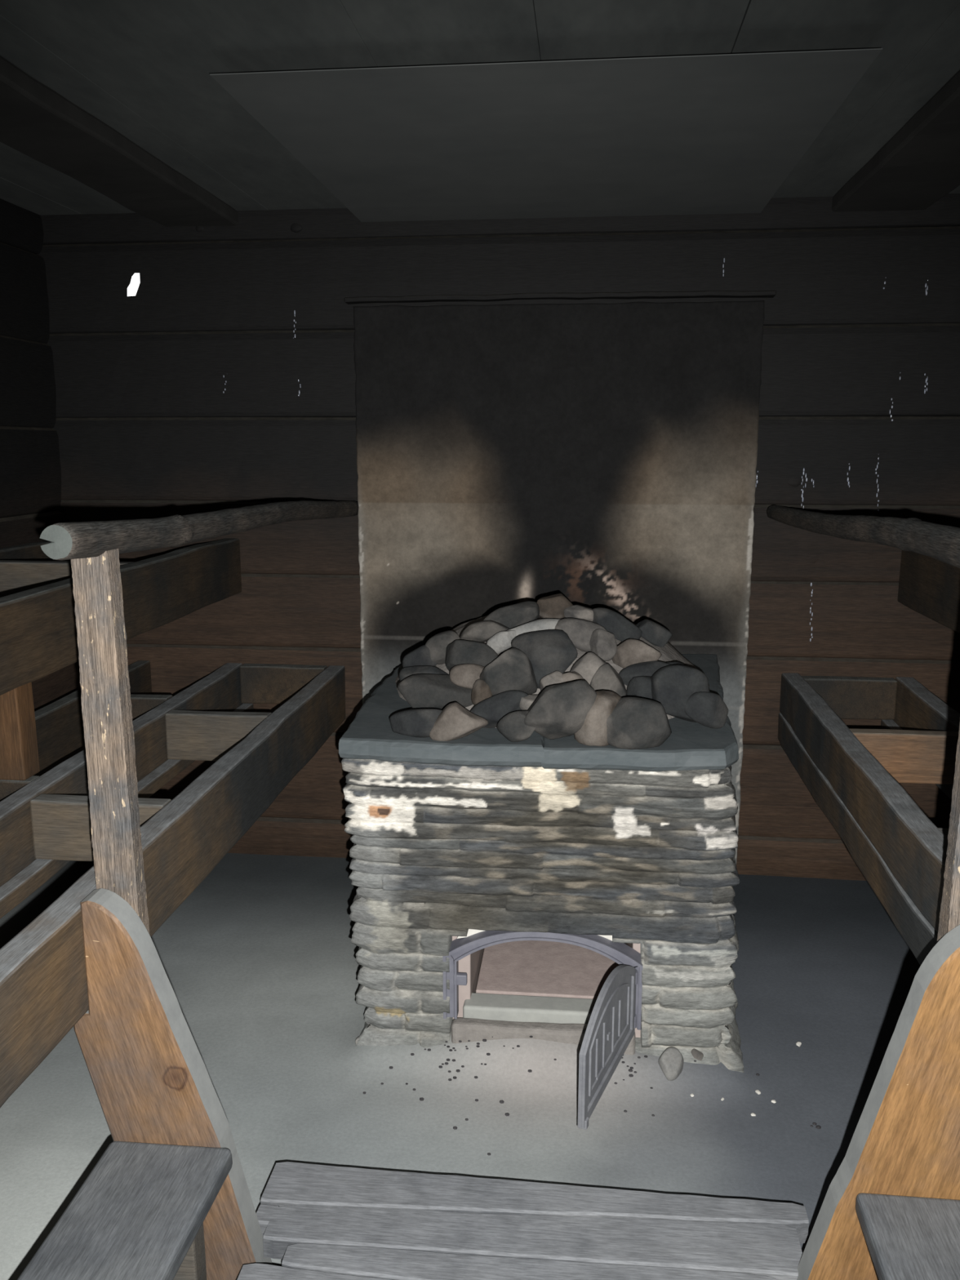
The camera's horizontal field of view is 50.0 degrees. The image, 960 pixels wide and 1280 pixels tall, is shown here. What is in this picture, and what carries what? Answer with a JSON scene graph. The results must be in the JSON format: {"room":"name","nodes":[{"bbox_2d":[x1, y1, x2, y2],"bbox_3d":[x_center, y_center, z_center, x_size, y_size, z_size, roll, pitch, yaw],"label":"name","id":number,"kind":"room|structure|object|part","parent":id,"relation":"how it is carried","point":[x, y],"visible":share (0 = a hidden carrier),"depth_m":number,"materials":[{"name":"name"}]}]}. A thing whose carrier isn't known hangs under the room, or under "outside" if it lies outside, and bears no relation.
{"room":"smoke sauna","nodes":[
{"label":"smoke sauna","id":0,"kind":"room"},
{"bbox_2d":[0,198,77,711],"bbox_3d":[-1.779,0.080,1.586,0.181,2.290,4.300,1,11,6],"label":"wall","id":1,"kind":"structure","parent":0,"point":[30,468],"depth_m":3.39,"materials":[{"name":"black wood"}]},
{"bbox_2d":[0,853,920,1279],"bbox_3d":[0.055,1.174,1.652,3.760,0.083,4.400,1,11,6],"label":"floor","id":2,"kind":"structure","parent":0,"point":[260,966],"depth_m":2.46,"materials":[{"name":"grey concrete"}]},
{"bbox_2d":[17,1141,232,1279],"bbox_3d":[-0.599,1.133,1.252,0.223,0.304,1.178,1,11,6],"label":"bench","id":3,"kind":"object","parent":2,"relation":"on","point":[140,1213],"visible":1,"depth_m":1.64,"materials":[{"name":"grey wood"}]},
{"bbox_2d":[0,660,345,1279],"bbox_3d":[-0.925,0.827,1.685,1.056,0.742,4.172,1,11,6],"label":"frame","id":4,"kind":"object","parent":2,"relation":"on","point":[88,962],"visible":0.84,"depth_m":2.09,"materials":[{"name":"brown wood"}]},
{"bbox_3d":[-1.335,0.394,2.510,0.057,0.186,2.480,1,11,6],"label":"rail","id":5,"kind":"part","parent":4,"relation":"part of","materials":[{"name":"brown wood"}]},
{"bbox_2d":[0,537,241,780],"bbox_3d":[-1.368,0.245,1.620,0.648,0.449,4.170,1,11,6],"label":"bench","id":6,"kind":"object","parent":4,"relation":"on","point":[38,633],"visible":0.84,"depth_m":2.70,"materials":[{"name":"brown wood"}]},
{"bbox_3d":[-1.096,0.158,2.393,0.092,0.330,0.073,1,11,6],"label":"post","id":7,"kind":"part","parent":6,"relation":"part of","materials":[{"name":"brown wood"}]},
{"bbox_3d":[-1.661,0.116,1.626,0.058,0.197,4.170,1,11,6],"label":"rail","id":8,"kind":"part","parent":6,"relation":"part of","materials":[{"name":"brown wood"}]},
{"bbox_3d":[-1.076,0.127,1.566,0.062,0.196,4.170,1,11,6],"label":"rail","id":9,"kind":"part","parent":6,"relation":"part of","materials":[{"name":"brown wood"}]},
{"bbox_3d":[-1.089,0.559,1.651,0.067,0.187,4.170,1,11,6],"label":"rail","id":10,"kind":"part","parent":4,"relation":"part of","materials":[{"name":"brown wood"}]},
{"bbox_3d":[-0.542,0.800,1.818,0.322,0.740,0.060,1,11,6],"label":"panel","id":11,"kind":"part","parent":4,"relation":"part of","materials":[{"name":"orange wood"}]},
{"bbox_2d":[40,500,358,935],"bbox_3d":[-0.539,0.051,2.617,0.079,0.844,2.018,1,11,6],"label":"handrail","id":12,"kind":"object","parent":4,"relation":"attached to","point":[94,548],"visible":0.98,"depth_m":1.75,"materials":[{"name":"brown wood"}]},
{"bbox_3d":[-0.629,0.239,1.772,0.079,0.791,0.039,1,11,6],"label":"post","id":13,"kind":"part","parent":12,"relation":"part of","materials":[{"name":"brown wood"}]},
{"bbox_2d":[236,1161,808,1279],"bbox_3d":[0.067,1.156,1.665,1.016,0.102,0.696,1,11,6],"label":"wooden platform","id":14,"kind":"structure","parent":2,"relation":"on","point":[324,1222],"depth_m":1.87,"materials":[{"name":"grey wood"}]},
{"bbox_2d":[338,615,744,1129],"bbox_3d":[0.189,0.469,2.827,1.032,1.022,1.521,2,11,8],"label":"stove","id":15,"kind":"object","parent":2,"relation":"on","point":[564,890],"visible":0.86,"depth_m":2.45,"materials":[{"name":"stone"}]},
{"bbox_2d":[389,708,442,737],"bbox_3d":[-0.141,0.197,2.439,0.151,0.071,0.059,1,11,6],"label":"stone","id":16,"kind":"object","parent":15,"relation":"on","point":[417,722],"visible":0.79,"depth_m":2.42,"materials":[{"name":"grey stone"}]},
{"bbox_2d":[402,644,437,667],"bbox_3d":[-0.157,0.059,2.773,0.103,0.096,0.066,1,11,6],"label":"stone","id":17,"kind":"object","parent":15,"relation":"on","point":[420,656],"visible":0.55,"depth_m":2.74,"materials":[{"name":"grey stone"}]},
{"bbox_2d":[399,666,448,681],"bbox_3d":[-0.136,0.102,2.692,0.150,0.071,0.058,1,11,6],"label":"stone","id":18,"kind":"object","parent":15,"relation":"on","point":[406,672],"visible":0.43,"depth_m":2.67,"materials":[{"name":"grey stone"}]},
{"bbox_2d":[397,673,473,710],"bbox_3d":[-0.100,0.141,2.615,0.218,0.114,0.091,-1,11,-4],"label":"stone","id":19,"kind":"object","parent":15,"relation":"on","point":[422,691],"visible":0.62,"depth_m":2.57,"materials":[{"name":"grey stone"}]},
{"bbox_2d":[425,630,460,664],"bbox_3d":[-0.100,0.020,2.760,0.100,0.092,0.056,1,11,6],"label":"stone","id":20,"kind":"object","parent":15,"relation":"on","point":[437,644],"visible":0.69,"depth_m":2.74,"materials":[{"name":"grey stone"}]},
{"bbox_2d":[429,702,488,741],"bbox_3d":[-0.050,0.191,2.423,0.140,0.090,0.074,1,11,6],"label":"stone","id":21,"kind":"object","parent":15,"relation":"on","point":[455,722],"visible":0.99,"depth_m":2.40,"materials":[{"name":"beige stone"}]},
{"bbox_2d":[449,663,484,688],"bbox_3d":[-0.010,0.092,2.595,0.133,0.064,0.056,1,11,6],"label":"stone","id":22,"kind":"object","parent":15,"relation":"on","point":[463,675],"visible":0.57,"depth_m":2.58,"materials":[{"name":"grey stone"}]},
{"bbox_2d":[445,640,498,671],"bbox_3d":[-0.021,0.052,2.657,0.141,0.109,0.081,1,11,6],"label":"stone","id":23,"kind":"object","parent":15,"relation":"on","point":[459,651],"visible":0.6,"depth_m":2.63,"materials":[{"name":"grey stone"}]},
{"bbox_2d":[471,679,492,706],"bbox_3d":[0.005,0.133,2.550,0.054,0.074,0.056,1,11,6],"label":"stone","id":24,"kind":"object","parent":15,"relation":"on","point":[481,691],"visible":0.71,"depth_m":2.53,"materials":[{"name":"stone"}]},
{"bbox_2d":[459,620,509,642],"bbox_3d":[0.010,-0.019,2.740,0.138,0.067,0.057,1,11,6],"label":"stone","id":25,"kind":"object","parent":15,"relation":"on","point":[481,631],"visible":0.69,"depth_m":2.72,"materials":[{"name":"grey stone"}]},
{"bbox_2d":[470,689,528,728],"bbox_3d":[0.047,0.171,2.499,0.150,0.100,0.061,1,11,6],"label":"stone","id":26,"kind":"object","parent":15,"relation":"on","point":[493,708],"visible":0.64,"depth_m":2.48,"materials":[{"name":"grey stone"}]},
{"bbox_2d":[486,630,516,653],"bbox_3d":[0.060,0.007,2.674,0.086,0.070,0.055,5,12,26],"label":"stone","id":27,"kind":"object","parent":15,"relation":"on","point":[500,642],"visible":0.69,"depth_m":2.65,"materials":[{"name":"grey stone"}]},
{"bbox_2d":[479,647,537,696],"bbox_3d":[0.069,0.092,2.566,0.149,0.150,0.103,1,11,6],"label":"stone","id":28,"kind":"object","parent":15,"relation":"on","point":[513,669],"visible":0.73,"depth_m":2.52,"materials":[{"name":"grey stone"}]},
{"bbox_2d":[483,600,539,629],"bbox_3d":[0.083,-0.057,2.782,0.163,0.092,0.053,-1,11,-7],"label":"stone","id":29,"kind":"object","parent":15,"relation":"on","point":[511,616],"visible":0.65,"depth_m":2.76,"materials":[{"name":"grey stone"}]},
{"bbox_2d":[497,710,535,742],"bbox_3d":[0.089,0.200,2.407,0.099,0.078,0.053,1,11,6],"label":"stone","id":30,"kind":"object","parent":15,"relation":"on","point":[512,726],"visible":0.87,"depth_m":2.38,"materials":[{"name":"grey stone"}]},
{"bbox_2d":[519,694,538,711],"bbox_3d":[0.126,0.156,2.494,0.070,0.046,0.058,-3,11,-18],"label":"stone","id":31,"kind":"object","parent":15,"relation":"on","point":[526,702],"visible":0.39,"depth_m":2.48,"materials":[{"name":"grey stone"}]},
{"bbox_3d":[0.157,0.954,2.583,0.395,0.096,0.075,1,11,6],"label":"hearth sill","id":32,"kind":"part","parent":15,"relation":"part of","materials":[{"name":"white stone"}]},
{"bbox_2d":[508,618,559,635],"bbox_3d":[0.145,-0.026,2.690,0.220,0.059,0.056,-1,11,-5],"label":"stone","id":33,"kind":"object","parent":15,"relation":"on","point":[540,624],"visible":0.44,"depth_m":2.67,"materials":[{"name":"grey stone"}]},
{"bbox_3d":[0.152,0.814,2.521,0.482,0.242,0.058,1,11,6],"label":"door frame","id":34,"kind":"part","parent":15,"relation":"part of","materials":[{"name":"metal"}]},
{"bbox_2d":[511,629,577,688],"bbox_3d":[0.162,0.049,2.599,0.170,0.152,0.110,1,11,6],"label":"stone","id":35,"kind":"object","parent":15,"relation":"on","point":[548,651],"visible":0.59,"depth_m":2.55,"materials":[{"name":"grey stone"}]},
{"bbox_2d":[539,671,566,692],"bbox_3d":[0.183,0.118,2.518,0.074,0.083,0.057,1,11,6],"label":"stone","id":36,"kind":"object","parent":15,"relation":"on","point":[555,677],"visible":0.39,"depth_m":2.50,"materials":[{"name":"grey stone"}]},
{"bbox_2d":[537,593,573,619],"bbox_3d":[0.203,-0.082,2.814,0.116,0.088,0.063,3,11,17],"label":"stone","id":37,"kind":"object","parent":15,"relation":"on","point":[552,606],"visible":0.63,"depth_m":2.79,"materials":[{"name":"brown stone"}]},
{"bbox_2d":[524,680,596,739],"bbox_3d":[0.190,0.163,2.397,0.180,0.154,0.100,1,11,6],"label":"stone","id":38,"kind":"object","parent":15,"relation":"on","point":[560,710],"visible":0.91,"depth_m":2.36,"materials":[{"name":"grey stone"}]},
{"bbox_2d":[561,671,584,682],"bbox_3d":[0.226,0.113,2.527,0.072,0.075,0.059,1,11,6],"label":"stone","id":39,"kind":"object","parent":15,"relation":"on","point":[569,677],"visible":0.38,"depth_m":2.50,"materials":[{"name":"grey stone"}]},
{"bbox_2d":[564,604,593,622],"bbox_3d":[0.269,-0.068,2.788,0.088,0.053,0.058,1,11,6],"label":"stone","id":40,"kind":"object","parent":15,"relation":"on","point":[577,611],"visible":0.8,"depth_m":2.77,"materials":[{"name":"grey stone"}]},
{"bbox_2d":[554,617,607,652],"bbox_3d":[0.269,-0.011,2.677,0.151,0.092,0.050,0,11,-1],"label":"stone","id":41,"kind":"object","parent":15,"relation":"on","point":[580,631],"visible":0.57,"depth_m":2.66,"materials":[{"name":"grey stone"}]},
{"bbox_2d":[569,652,606,684],"bbox_3d":[0.273,0.075,2.566,0.097,0.091,0.066,1,11,6],"label":"stone","id":42,"kind":"object","parent":15,"relation":"on","point":[588,664],"visible":0.66,"depth_m":2.54,"materials":[{"name":"grey stone"}]},
{"bbox_2d":[573,689,621,746],"bbox_3d":[0.278,0.180,2.383,0.112,0.126,0.086,5,12,23],"label":"stone","id":43,"kind":"object","parent":15,"relation":"on","point":[593,731],"visible":0.69,"depth_m":2.35,"materials":[{"name":"beige stone"}]},
{"bbox_2d":[589,628,617,661],"bbox_3d":[0.314,0.013,2.655,0.078,0.086,0.057,1,11,6],"label":"stone","id":44,"kind":"object","parent":15,"relation":"on","point":[602,643],"visible":0.94,"depth_m":2.63,"materials":[{"name":"grey stone"}]},
{"bbox_3d":[0.286,0.864,2.298,0.008,0.242,0.384,5,12,24],"label":"door","id":45,"kind":"part","parent":15,"relation":"part of","materials":[{"name":"metal"}]},
{"bbox_2d":[590,663,626,697],"bbox_3d":[0.316,0.121,2.539,0.093,0.129,0.072,1,11,6],"label":"stone","id":46,"kind":"object","parent":15,"relation":"on","point":[606,677],"visible":0.5,"depth_m":2.51,"materials":[{"name":"grey stone"}]},
{"bbox_2d":[591,607,642,641],"bbox_3d":[0.363,-0.040,2.764,0.145,0.091,0.051,3,11,17],"label":"stone","id":47,"kind":"object","parent":15,"relation":"on","point":[623,629],"visible":0.83,"depth_m":2.74,"materials":[{"name":"grey stone"}]},
{"bbox_2d":[625,695,639,697],"bbox_3d":[0.369,0.164,2.534,0.077,0.052,0.057,1,11,6],"label":"stone","id":48,"kind":"object","parent":15,"relation":"on","point":[626,695],"visible":0.04,"depth_m":2.53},
{"bbox_2d":[611,638,662,668],"bbox_3d":[0.403,0.036,2.656,0.131,0.082,0.066,1,11,6],"label":"stone","id":49,"kind":"object","parent":15,"relation":"on","point":[630,651],"visible":0.77,"depth_m":2.63,"materials":[{"name":"grey stone"}]},
{"bbox_2d":[606,697,671,749],"bbox_3d":[0.355,0.189,2.366,0.170,0.115,0.094,1,11,6],"label":"stone","id":50,"kind":"object","parent":15,"relation":"on","point":[634,722],"visible":0.9,"depth_m":2.33,"materials":[{"name":"grey stone"}]},
{"bbox_2d":[626,675,652,700],"bbox_3d":[0.426,0.134,2.573,0.122,0.089,0.072,1,11,6],"label":"stone","id":51,"kind":"object","parent":15,"relation":"on","point":[640,686],"visible":0.31,"depth_m":2.55,"materials":[{"name":"grey stone"}]},
{"bbox_2d":[618,660,672,685],"bbox_3d":[0.424,0.090,2.619,0.146,0.073,0.060,1,11,6],"label":"stone","id":52,"kind":"object","parent":15,"relation":"on","point":[648,668],"visible":0.43,"depth_m":2.60,"materials":[{"name":"grey stone"}]},
{"bbox_2d":[635,619,672,647],"bbox_3d":[0.470,-0.020,2.802,0.106,0.072,0.059,1,11,6],"label":"stone","id":53,"kind":"object","parent":15,"relation":"on","point":[653,633],"visible":0.83,"depth_m":2.78,"materials":[{"name":"grey stone"}]},
{"bbox_2d":[666,661,686,666],"bbox_3d":[0.502,0.097,2.670,0.106,0.088,0.061,1,11,6],"label":"stone","id":54,"kind":"object","parent":15,"relation":"on","point":[674,662],"visible":0.07,"depth_m":2.65,"materials":[{"name":"grey stone"}]},
{"bbox_2d":[650,664,710,722],"bbox_3d":[0.494,0.135,2.551,0.156,0.151,0.106,1,11,6],"label":"stone","id":55,"kind":"object","parent":15,"relation":"on","point":[672,686],"visible":0.66,"depth_m":2.52,"materials":[{"name":"grey stone"}]},
{"bbox_2d":[684,691,728,728],"bbox_3d":[0.553,0.170,2.517,0.111,0.095,0.061,-4,11,-19],"label":"stone","id":56,"kind":"object","parent":15,"relation":"on","point":[708,709],"visible":1,"depth_m":2.50,"materials":[{"name":"grey stone"}]},
{"bbox_2d":[353,300,764,862],"bbox_3d":[0.242,-0.129,3.496,1.316,1.938,0.052,1,11,6],"label":"wall panel","id":57,"kind":"object","parent":2,"relation":"on","point":[595,455],"visible":0.56,"depth_m":3.39,"materials":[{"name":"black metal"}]},
{"bbox_2d":[363,1035,821,1155],"bbox_3d":[0.248,1.026,2.398,1.042,0.083,0.455,1,11,6],"label":"crumbs","id":58,"kind":"object","parent":2,"relation":"on","point":[483,1040],"visible":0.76,"depth_m":2.47,"materials":[{"name":"black"}]},
{"bbox_2d":[658,1047,684,1080],"bbox_3d":[0.459,1.016,2.464,0.066,0.073,0.051,-10,15,-42],"label":"stone","id":59,"kind":"object","parent":2,"relation":"on","point":[671,1061],"depth_m":2.44,"materials":[{"name":"grey stone"}]},
{"bbox_2d":[690,1048,703,1060],"bbox_3d":[0.531,1.015,2.513,0.059,0.045,0.048,1,11,6],"label":"stone","id":60,"kind":"object","parent":2,"relation":"on","point":[695,1053],"depth_m":2.49,"materials":[{"name":"grey stone"}]},
{"bbox_2d":[755,1089,760,1094],"bbox_3d":[0.651,1.060,2.414,0.010,0.006,0.014,-4,12,-22],"label":"crumb","id":61,"kind":"object","parent":2,"relation":"on","point":[757,1091],"visible":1,"depth_m":2.41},
{"bbox_2d":[795,1041,801,1046],"bbox_3d":[0.806,1.022,2.604,0.014,0.009,0.018,1,11,6],"label":"crumb","id":62,"kind":"object","parent":2,"relation":"on","point":[797,1043],"visible":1,"depth_m":2.60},
{"bbox_2d":[777,673,959,1279],"bbox_3d":[0.868,0.850,1.501,0.732,0.765,4.175,1,11,6],"label":"frame","id":63,"kind":"object","parent":2,"relation":"on","point":[905,1140],"visible":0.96,"depth_m":2.01,"materials":[{"name":"brown wood"}]},
{"bbox_3d":[0.946,0.470,2.591,0.069,0.102,1.878,1,11,6],"label":"rail","id":64,"kind":"part","parent":63,"relation":"part of","materials":[{"name":"brown wood"}]},
{"bbox_2d":[766,504,959,942],"bbox_3d":[0.882,0.093,2.462,0.090,0.819,2.043,1,11,6],"label":"handrail","id":65,"kind":"object","parent":63,"relation":"attached to","point":[940,542],"visible":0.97,"depth_m":1.89,"materials":[{"name":"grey wood"}]},
{"bbox_3d":[0.786,0.284,1.630,0.077,0.756,0.039,1,11,6],"label":"post","id":66,"kind":"part","parent":65,"relation":"part of","materials":[{"name":"brown wood"}]},
{"bbox_3d":[0.831,0.568,1.449,0.070,0.149,4.170,1,11,6],"label":"rail","id":67,"kind":"part","parent":63,"relation":"part of","materials":[{"name":"brown wood"}]},
{"bbox_3d":[0.684,0.813,1.690,0.328,0.763,0.060,1,11,6],"label":"panel","id":68,"kind":"part","parent":63,"relation":"part of","materials":[{"name":"orange wood"}]},
{"bbox_3d":[1.199,0.604,1.417,0.067,0.187,4.170,1,11,6],"label":"rail","id":69,"kind":"part","parent":63,"relation":"part of","materials":[{"name":"brown wood"}]},
{"bbox_2d":[855,1192,959,1279],"bbox_3d":[0.672,1.158,1.122,0.247,0.303,1.178,1,11,6],"label":"bench","id":70,"kind":"object","parent":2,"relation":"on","point":[907,1237],"visible":1,"depth_m":1.59,"materials":[{"name":"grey wood"}]},
{"bbox_2d":[0,0,959,215],"bbox_3d":[0.055,-1.029,1.230,3.960,0.061,4.600,1,11,6],"label":"ceiling","id":71,"kind":"structure","parent":0,"point":[143,68],"depth_m":2.01,"materials":[{"name":"black wood"}]},
{"bbox_2d":[0,55,238,226],"bbox_3d":[-1.141,-1.003,1.362,0.261,0.054,4.200,1,11,6],"label":"beam","id":72,"kind":"structure","parent":71,"relation":"attached to","point":[37,121],"depth_m":2.60,"materials":[{"name":"black wood"}]},
{"bbox_2d":[209,48,882,222],"bbox_3d":[0.173,-1.235,2.591,1.262,0.052,1.360,1,11,6],"label":"ceiling panel","id":73,"kind":"object","parent":71,"relation":"attached to","point":[704,134],"visible":1,"depth_m":2.36,"materials":[{"name":"grey wood"}]},
{"bbox_2d":[831,70,959,212],"bbox_3d":[1.018,-0.960,1.141,0.290,0.054,4.200,1,11,6],"label":"beam","id":74,"kind":"structure","parent":71,"relation":"attached to","point":[919,165],"depth_m":2.69,"materials":[{"name":"black wood"}]},
{"bbox_2d":[36,193,959,880],"bbox_3d":[0.281,-0.318,3.573,3.860,2.324,0.182,1,11,6],"label":"wall","id":75,"kind":"structure","parent":0,"point":[227,380],"depth_m":3.44,"materials":[{"name":"wood"}]},
{"bbox_2d":[344,290,776,304],"bbox_3d":[0.242,-1.098,3.296,1.370,0.022,0.058,1,11,6],"label":"trim","id":76,"kind":"structure","parent":75,"relation":"attached to","point":[706,294],"depth_m":3.27,"materials":[{"name":"black wood"}]},
{"bbox_2d":[897,550,959,632],"bbox_3d":[1.477,0.659,1.398,0.647,1.179,4.170,1,11,6],"label":"frame","id":77,"kind":"object","parent":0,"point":[929,586],"visible":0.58,"depth_m":3.06,"materials":[{"name":"brown wood"}]}
]}

